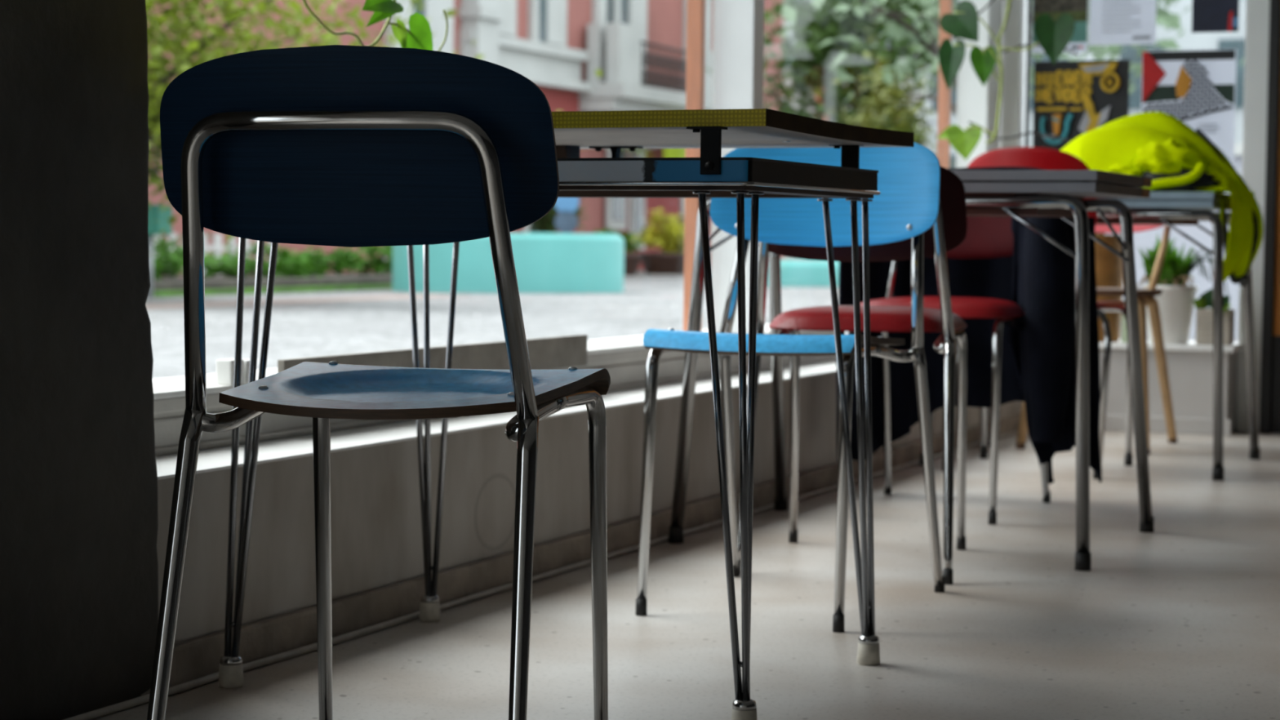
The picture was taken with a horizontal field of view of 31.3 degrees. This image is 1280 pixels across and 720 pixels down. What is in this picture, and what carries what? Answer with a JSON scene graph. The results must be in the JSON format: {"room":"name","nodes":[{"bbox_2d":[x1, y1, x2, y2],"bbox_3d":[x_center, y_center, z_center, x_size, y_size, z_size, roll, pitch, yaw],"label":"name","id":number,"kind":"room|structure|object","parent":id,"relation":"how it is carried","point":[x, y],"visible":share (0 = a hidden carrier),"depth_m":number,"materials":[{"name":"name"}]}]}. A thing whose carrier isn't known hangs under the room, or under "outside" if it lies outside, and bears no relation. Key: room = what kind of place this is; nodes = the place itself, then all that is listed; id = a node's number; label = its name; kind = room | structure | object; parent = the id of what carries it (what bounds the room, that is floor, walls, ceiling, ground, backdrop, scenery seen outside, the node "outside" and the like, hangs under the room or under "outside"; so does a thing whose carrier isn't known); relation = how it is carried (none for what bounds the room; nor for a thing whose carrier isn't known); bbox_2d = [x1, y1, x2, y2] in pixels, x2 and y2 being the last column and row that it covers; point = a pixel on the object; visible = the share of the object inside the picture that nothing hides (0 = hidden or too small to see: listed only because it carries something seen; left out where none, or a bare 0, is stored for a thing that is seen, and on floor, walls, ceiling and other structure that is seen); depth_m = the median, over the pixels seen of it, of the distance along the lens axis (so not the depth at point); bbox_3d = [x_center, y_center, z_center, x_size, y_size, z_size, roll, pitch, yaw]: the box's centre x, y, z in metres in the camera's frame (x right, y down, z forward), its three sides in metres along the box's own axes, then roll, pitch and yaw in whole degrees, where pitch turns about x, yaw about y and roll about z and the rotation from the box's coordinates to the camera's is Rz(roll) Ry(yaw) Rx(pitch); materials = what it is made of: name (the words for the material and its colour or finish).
{"room":"cafe","nodes":[
{"label":"cafe","id":0,"kind":"room"},
{"bbox_2d":[0,0,158,719],"bbox_3d":[-1.245,-0.983,2.222,0.616,2.900,1.784,2,3,23],"label":"wall","id":1,"kind":"structure","parent":0,"point":[79,518],"depth_m":2.81,"materials":[{"name":"paint"}]},
{"bbox_2d":[302,0,448,51],"bbox_3d":[-0.421,-0.638,3.676,0.036,0.328,0.498,2,3,23],"label":"trailing vine","id":2,"kind":"object","parent":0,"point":[419,34],"visible":0.91,"depth_m":3.75,"materials":[{"name":"green plant"}]},
{"bbox_2d":[91,430,1279,719],"bbox_3d":[1.584,0.532,2.341,5.300,0.080,9.700,2,3,23],"label":"floor","id":3,"kind":"structure","parent":0,"point":[1180,620],"depth_m":3.55,"materials":[{"name":"grey concrete"}]},
{"bbox_2d":[146,44,610,719],"bbox_3d":[-0.251,0.079,2.394,0.408,0.781,0.476,1,3,13],"label":"dining chair","id":4,"kind":"object","parent":3,"relation":"on","point":[335,145],"visible":1,"depth_m":2.22,"materials":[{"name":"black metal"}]},
{"bbox_2d":[217,108,914,719],"bbox_3d":[-0.097,0.055,3.136,0.786,0.754,0.620,2,3,23],"label":"cafe table","id":5,"kind":"object","parent":3,"relation":"on","point":[710,175],"visible":0.7,"depth_m":2.99,"materials":[{"name":"black metal"}]},
{"bbox_2d":[635,142,945,632],"bbox_3d":[0.251,0.011,3.759,0.408,0.781,0.476,2,3,24],"label":"dining chair","id":6,"kind":"object","parent":3,"relation":"on","point":[907,206],"visible":0.72,"depth_m":3.82,"materials":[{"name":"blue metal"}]},
{"bbox_2d":[736,165,967,584],"bbox_3d":[0.414,0.002,4.249,0.402,0.752,0.478,1,3,14],"label":"dining chair","id":7,"kind":"object","parent":3,"relation":"on","point":[949,230],"visible":0.51,"depth_m":4.11,"materials":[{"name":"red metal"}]},
{"bbox_2d":[668,169,1154,571],"bbox_3d":[0.561,-0.004,4.595,0.852,0.730,0.680,2,3,23],"label":"cafe table","id":8,"kind":"object","parent":3,"relation":"on","point":[1017,194],"visible":0.62,"depth_m":4.44,"materials":[{"name":"grey metal"}]},
{"bbox_2d":[844,216,1050,524],"bbox_3d":[0.682,-0.042,5.106,0.402,0.752,0.478,2,3,21],"label":"dining chair","id":9,"kind":"object","parent":3,"relation":"on","point":[986,237],"visible":0.37,"depth_m":5.10,"materials":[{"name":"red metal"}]},
{"bbox_2d":[836,166,1102,484],"bbox_3d":[0.784,-0.082,5.258,0.601,0.731,0.328,3,4,34],"label":"coat","id":10,"kind":"object","parent":9,"relation":"hanging from","point":[1037,370],"visible":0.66,"depth_m":5.15,"materials":[{"name":"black fabric"}]},
{"bbox_2d":[942,146,1133,479],"bbox_3d":[1.056,-0.132,6.030,0.443,0.842,0.451,2,3,23],"label":"dining chair","id":11,"kind":"object","parent":3,"relation":"on","point":[1046,158],"visible":0.14,"depth_m":5.82,"materials":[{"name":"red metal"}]},
{"bbox_2d":[919,191,1260,480],"bbox_3d":[1.227,-0.085,6.220,0.822,0.730,0.703,2,3,23],"label":"cafe table","id":12,"kind":"object","parent":3,"relation":"on","point":[1170,209],"visible":0.3,"depth_m":5.80,"materials":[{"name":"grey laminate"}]},
{"bbox_2d":[1060,111,1263,287],"bbox_3d":[1.367,-0.426,6.052,0.556,0.461,0.475,2,3,23],"label":"jacket","id":13,"kind":"object","parent":12,"relation":"on","point":[1158,146],"visible":0.83,"depth_m":5.90,"materials":[{"name":"yellow fabric"}]},
{"bbox_2d":[1015,224,1177,454],"bbox_3d":[1.358,-0.146,6.740,0.411,0.800,0.444,2,3,23],"label":"dining chair","id":14,"kind":"object","parent":3,"relation":"on","point":[1145,296],"visible":0.16,"depth_m":6.76,"materials":[{"name":"brown wood"}]},
{"bbox_2d":[141,348,1237,696],"bbox_3d":[0.486,0.185,5.270,0.995,0.278,5.160,2,3,23],"label":"wall","id":15,"kind":"structure","parent":0,"point":[377,543],"depth_m":3.78,"materials":[{"name":"paint"}]},
{"bbox_2d":[277,334,587,373],"bbox_3d":[-0.333,0.005,4.048,0.013,0.061,1.127,2,3,23],"label":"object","id":16,"kind":"structure","parent":15,"relation":"attached to","point":[567,351],"depth_m":4.13,"materials":[{"name":"grey wood"}]},
{"bbox_2d":[152,324,817,399],"bbox_3d":[0.111,-0.053,5.343,0.194,0.009,5.020,2,3,23],"label":"trim","id":17,"kind":"structure","parent":15,"relation":"attached to","point":[165,390],"depth_m":3.69,"materials":[{"name":"paint"}]},
{"bbox_2d":[216,358,256,385],"bbox_3d":[-0.611,0.017,3.455,0.030,0.038,0.066,2,3,23],"label":"sensor","id":18,"kind":"object","parent":17,"relation":"on","point":[224,367],"visible":0.72,"depth_m":3.43,"materials":[{"name":"white plastic"}]},
{"bbox_2d":[153,330,836,456],"bbox_3d":[0.105,-0.008,5.348,0.221,0.081,5.020,2,3,23],"label":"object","id":19,"kind":"structure","parent":15,"relation":"on","point":[626,370],"depth_m":3.75,"materials":[{"name":"grey paint"}]},
{"bbox_2d":[155,360,836,479],"bbox_3d":[0.239,0.043,5.226,0.186,0.004,4.824,2,3,23],"label":"sill","id":20,"kind":"structure","parent":15,"relation":"on","point":[216,459],"depth_m":3.71,"materials":[{"name":"white paint"}]},
{"bbox_2d":[63,413,1021,719],"bbox_3d":[0.324,0.298,5.192,0.016,0.058,4.802,2,3,23],"label":"baseboard","id":21,"kind":"structure","parent":15,"relation":"attached to","point":[200,657],"depth_m":3.74,"materials":[{"name":"paint"}]},
{"bbox_2d":[1104,414,1231,435],"bbox_3d":[1.561,0.203,7.284,0.635,0.050,0.017,2,3,23],"label":"baseboard","id":22,"kind":"structure","parent":15,"relation":"attached to","point":[1113,422],"depth_m":7.21,"materials":[{"name":"paint"}]},
{"bbox_2d":[1098,338,1243,352],"bbox_3d":[1.540,-0.053,7.444,0.825,0.019,0.318,2,3,23],"label":"sill","id":23,"kind":"structure","parent":15,"relation":"on","point":[1191,345],"depth_m":7.21,"materials":[{"name":"white paint"}]},
{"bbox_2d":[1094,232,1123,342],"bbox_3d":[1.468,-0.276,7.395,0.207,0.430,0.200,2,3,23],"label":"planter","id":24,"kind":"object","parent":23,"relation":"on","point":[1108,266],"visible":0.29,"depth_m":7.31,"materials":[{"name":"ceramic"}]},
{"bbox_2d":[1120,297,1127,342],"bbox_3d":[1.565,-0.152,7.329,0.040,0.191,0.040,2,3,23],"label":"cactus pot","id":25,"kind":"object","parent":23,"relation":"on","point":[1123,326],"visible":0.21,"depth_m":7.32,"materials":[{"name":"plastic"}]},
{"bbox_2d":[1137,234,1228,343],"bbox_3d":[1.715,-0.229,7.282,0.271,0.353,0.209,1,3,0],"label":"potted plant","id":26,"kind":"object","parent":23,"relation":"on","point":[1176,305],"visible":0.85,"depth_m":7.24,"materials":[{"name":"green plant"}]},
{"bbox_2d":[1192,288,1235,345],"bbox_3d":[1.821,-0.143,7.245,0.121,0.189,0.120,2,3,23],"label":"planter","id":27,"kind":"object","parent":23,"relation":"on","point":[1204,314],"visible":0.77,"depth_m":7.22,"materials":[{"name":"beige ceramic"}]},
{"bbox_3d":[3.417,-2.223,6.659,5.500,0.800,0.120,2,3,23],"label":"wall","id":28,"kind":"structure","parent":0,"visible":0},
{"bbox_2d":[1000,0,1270,432],"bbox_3d":[1.612,-0.832,7.450,0.865,2.100,0.098,2,3,23],"label":"window","id":29,"kind":"structure","parent":28,"relation":"in","point":[1257,11],"depth_m":7.28,"materials":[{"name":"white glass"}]},
{"bbox_2d":[968,0,1079,142],"bbox_3d":[1.296,-0.987,7.274,0.517,0.583,0.186,-2,4,-38],"label":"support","id":30,"kind":"object","parent":29,"relation":"attached to","point":[991,1],"visible":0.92,"depth_m":7.15,"materials":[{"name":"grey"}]},
{"bbox_2d":[937,0,1075,159],"bbox_3d":[1.139,-1.069,7.085,0.428,0.898,0.053,2,3,20],"label":"vine","id":31,"kind":"object","parent":30,"relation":"hanging from","point":[1053,37],"visible":1,"depth_m":7.12,"materials":[{"name":"green plant"}]},
{"bbox_2d":[1031,0,1088,53],"bbox_3d":[1.388,-1.162,7.541,0.185,0.295,0.003,2,3,23],"label":"poster","id":32,"kind":"object","parent":29,"relation":"attached to","point":[1077,9],"visible":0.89,"depth_m":7.53,"materials":[{"name":"white paper"}]},
{"bbox_2d":[1032,59,1129,150],"bbox_3d":[1.449,-0.829,7.520,0.316,0.313,0.023,2,3,23],"label":"poster","id":33,"kind":"object","parent":29,"relation":"attached to","point":[1072,99],"visible":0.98,"depth_m":7.53,"materials":[{"name":"black paper"}]},
{"bbox_2d":[1088,0,1156,45],"bbox_3d":[1.577,-1.182,7.458,0.217,0.303,0.004,2,3,23],"label":"poster","id":34,"kind":"object","parent":29,"relation":"attached to","point":[1112,22],"visible":1,"depth_m":7.46,"materials":[{"name":"white paper"}]},
{"bbox_2d":[1102,1,1150,39],"bbox_3d":[1.588,-1.122,7.455,0.158,0.154,0.003,2,3,23],"label":"print","id":35,"kind":"object","parent":34,"relation":"attached to","point":[1121,20],"depth_m":7.46,"materials":[{"name":"grey paper"}]},
{"bbox_2d":[1141,48,1236,166],"bbox_3d":[1.771,-0.789,7.390,0.301,0.424,0.011,2,3,23],"label":"poster","id":36,"kind":"object","parent":29,"relation":"attached to","point":[1196,87],"visible":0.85,"depth_m":7.37,"materials":[{"name":"white paper"}]},
{"bbox_2d":[1142,49,1235,133],"bbox_3d":[1.771,-0.867,7.386,0.295,0.264,0.010,2,3,23],"label":"print","id":37,"kind":"object","parent":36,"relation":"attached to","point":[1196,87],"depth_m":7.38,"materials":[{"name":"multicoloured"}]},
{"bbox_2d":[1191,0,1239,32],"bbox_3d":[1.850,-1.159,7.342,0.148,0.210,0.002,2,3,23],"label":"poster","id":38,"kind":"object","parent":29,"relation":"attached to","point":[1207,15],"visible":1,"depth_m":7.35,"materials":[{"name":"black paper"}]},
{"bbox_2d":[1227,9,1238,31],"bbox_3d":[1.901,-1.088,7.323,0.033,0.069,0.001,2,3,23],"label":"print","id":39,"kind":"object","parent":38,"relation":"attached to","point":[1233,15],"depth_m":7.32,"materials":[{"name":"multicoloured"}]},
{"bbox_3d":[4.413,-0.742,6.303,3.300,2.100,0.120,2,3,23],"label":"wall","id":40,"kind":"structure","parent":0,"visible":0},
{"bbox_2d":[1259,0,1279,433],"bbox_3d":[2.435,-0.804,7.075,0.945,2.100,0.100,2,3,23],"label":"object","id":41,"kind":"structure","parent":40,"relation":"in","point":[1269,403],"depth_m":7.24,"materials":[{"name":"black paint"}]},
{"bbox_3d":[0.134,-2.084,5.289,0.555,1.000,5.200,2,3,23],"label":"wall","id":42,"kind":"structure","parent":0,"visible":0},
{"bbox_2d":[683,0,764,333],"bbox_3d":[-0.344,-0.758,4.189,0.162,1.540,2.885,2,3,23],"label":"window frame","id":43,"kind":"structure","parent":42,"relation":"in","point":[739,24],"depth_m":5.45,"materials":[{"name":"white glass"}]},
{"bbox_2d":[937,0,1002,168],"bbox_3d":[0.673,-0.836,6.557,0.162,1.617,2.270,2,3,23],"label":"window","id":44,"kind":"structure","parent":42,"relation":"in","point":[977,104],"depth_m":7.45,"materials":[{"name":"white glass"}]},
{"label":"outside","id":45,"kind":"structure","parent":0,"visible":0},
{"bbox_2d":[145,277,1237,378],"bbox_3d":[-14.727,-1.775,44.387,57.880,0.300,110.000,2,3,23],"label":"ground","id":46,"kind":"structure","parent":45,"point":[299,330],"depth_m":16.45,"materials":[{"name":"grey concrete"}]},
{"bbox_2d":[147,204,172,297],"bbox_3d":[-4.486,-1.000,21.026,0.280,0.860,0.240,2,3,23],"label":"street sign","id":47,"kind":"object","parent":46,"relation":"on","point":[154,228],"visible":0.51,"depth_m":20.95,"materials":[{"name":"green metal"}]},
{"bbox_2d":[153,232,271,276],"bbox_3d":[-5.867,-1.088,24.831,0.060,0.600,7.040,2,3,23],"label":"picket fence","id":48,"kind":"object","parent":46,"relation":"on","point":[216,246],"visible":0.06,"depth_m":26.86,"materials":[{"name":"white paint"}]},
{"bbox_2d":[153,234,392,297],"bbox_3d":[-3.916,-1.052,24.688,1.600,0.656,8.412,2,3,23],"label":"hedge bed","id":49,"kind":"object","parent":46,"relation":"on","point":[304,271],"visible":0.44,"depth_m":24.14,"materials":[{"name":"plant"}]},
{"bbox_2d":[145,0,603,255],"bbox_3d":[-4.200,-2.385,19.460,6.345,3.904,5.827,4,4,44],"label":"street tree","id":50,"kind":"object","parent":46,"relation":"on","point":[160,74],"visible":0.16,"depth_m":19.04,"materials":[{"name":"green plant"}]},
{"bbox_2d":[146,0,783,276],"bbox_3d":[-6.077,-4.671,35.621,8.500,6.600,31.000,2,3,23],"label":"building","id":51,"kind":"structure","parent":46,"relation":"on","point":[639,46],"depth_m":38.88,"materials":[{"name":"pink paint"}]},
{"bbox_2d":[392,232,624,293],"bbox_3d":[-1.424,-1.066,24.915,2.550,0.640,1.250,-1,3,-25],"label":"bench","id":52,"kind":"object","parent":46,"relation":"on","point":[544,263],"visible":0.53,"depth_m":24.39,"materials":[{"name":"green concrete"}]},
{"bbox_2d":[554,197,579,233],"bbox_3d":[-0.982,-1.686,30.403,0.340,1.300,0.103,0,3,-2],"label":"street sign","id":53,"kind":"object","parent":46,"relation":"on","point":[566,221],"visible":0.64,"depth_m":30.34,"materials":[{"name":"metal"}]},
{"bbox_2d":[767,260,839,287],"bbox_3d":[2.176,-1.123,29.629,2.200,0.325,1.100,0,3,-17],"label":"bench","id":54,"kind":"object","parent":46,"relation":"on","point":[793,273],"visible":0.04,"depth_m":29.05,"materials":[{"name":"green concrete"}]},
{"bbox_2d":[705,0,957,128],"bbox_3d":[3.613,-4.451,38.913,5.107,6.048,5.634,2,3,23],"label":"street tree","id":55,"kind":"object","parent":46,"relation":"on","point":[823,24],"visible":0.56,"depth_m":38.35,"materials":[{"name":"green plant"}]},
{"bbox_2d":[782,45,927,260],"bbox_3d":[4.810,-4.855,54.281,3.200,5.200,3.140,2,3,23],"label":"house","id":56,"kind":"structure","parent":46,"relation":"on","point":[788,82],"depth_m":53.29,"materials":[{"name":"white paint"}]},
{"bbox_2d":[813,27,955,167],"bbox_3d":[3.553,-3.085,34.346,2.475,3.773,3.012,2,3,23],"label":"shrub","id":57,"kind":"object","parent":46,"relation":"on","point":[891,117],"visible":0.22,"depth_m":34.19,"materials":[{"name":"green plant"}]},
{"bbox_2d":[773,0,1244,145],"bbox_3d":[2.851,-2.696,17.347,3.841,4.815,3.746,1,3,4],"label":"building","id":58,"kind":"structure","parent":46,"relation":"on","point":[1172,20],"depth_m":17.24,"materials":[{"name":"green plant"}]},
{"bbox_2d":[783,0,1246,168],"bbox_3d":[7.335,-9.923,67.145,24.000,14.000,6.080,2,3,23],"label":"house","id":59,"kind":"structure","parent":46,"relation":"on","point":[1188,41],"depth_m":60.99,"materials":[{"name":"white paint"}]},
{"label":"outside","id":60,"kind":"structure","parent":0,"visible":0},
{"bbox_3d":[32.067,-1.020,39.344,32.120,0.300,82.380,2,3,23],"label":"ground","id":61,"kind":"structure","parent":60,"visible":0},
{"bbox_2d":[999,143,1242,340],"bbox_3d":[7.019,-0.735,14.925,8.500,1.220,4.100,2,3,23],"label":"house","id":62,"kind":"structure","parent":61,"relation":"on","point":[1145,238],"depth_m":14.28,"materials":[{"name":"white paint"}]},
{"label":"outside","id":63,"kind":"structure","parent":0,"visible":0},
{"bbox_2d":[623,270,684,279],"bbox_3d":[3.128,-1.772,44.880,3.100,0.012,35.000,2,3,23],"label":"pavement","id":64,"kind":"structure","parent":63,"point":[640,273],"depth_m":35.28,"materials":[{"name":"concrete"}]},
{"bbox_2d":[526,205,559,233],"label":"flower planter","id":65,"kind":"object","parent":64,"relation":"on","point":[545,224],"depth_m":33.64,"materials":[{"name":"green plant"}]},
{"bbox_2d":[573,197,589,229],"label":"flower planter","id":66,"kind":"object","parent":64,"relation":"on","point":[578,211],"depth_m":33.82,"materials":[{"name":"green plant"}]},
{"bbox_2d":[592,226,643,275],"bbox_3d":[-0.388,-1.685,35.562,1.052,0.760,0.879,-1,3,-22],"label":"flower planter","id":67,"kind":"object","parent":64,"relation":"on","point":[632,261],"visible":0.23,"depth_m":35.44,"materials":[{"name":"green plant"}]},
{"bbox_2d":[631,207,684,274],"bbox_3d":[0.449,-1.927,37.114,1.089,1.096,1.106,-1,3,-20],"label":"flower planter","id":68,"kind":"object","parent":64,"relation":"on","point":[653,263],"visible":0.87,"depth_m":36.92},
{"bbox_2d":[644,210,711,253],"bbox_3d":[0.706,-2.031,39.271,1.236,1.078,1.105,2,3,23],"label":"flower planter","id":69,"kind":"object","parent":64,"relation":"on","point":[681,220],"visible":0.07,"depth_m":39.09,"materials":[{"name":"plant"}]},
{"bbox_2d":[788,0,958,124],"bbox_3d":[4.656,-6.167,43.880,5.195,8.968,5.729,2,3,23],"label":"street tree","id":70,"kind":"object","parent":64,"relation":"on","point":[867,5],"visible":0.02,"depth_m":43.25,"materials":[{"name":"green plant"}]},
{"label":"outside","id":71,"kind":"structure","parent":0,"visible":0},
{"bbox_2d":[145,293,471,309],"bbox_3d":[-4.020,-0.422,18.272,0.600,0.008,10.400,2,3,23],"label":"pavement","id":72,"kind":"structure","parent":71,"point":[157,306],"depth_m":20.46,"materials":[{"name":"grey concrete"}]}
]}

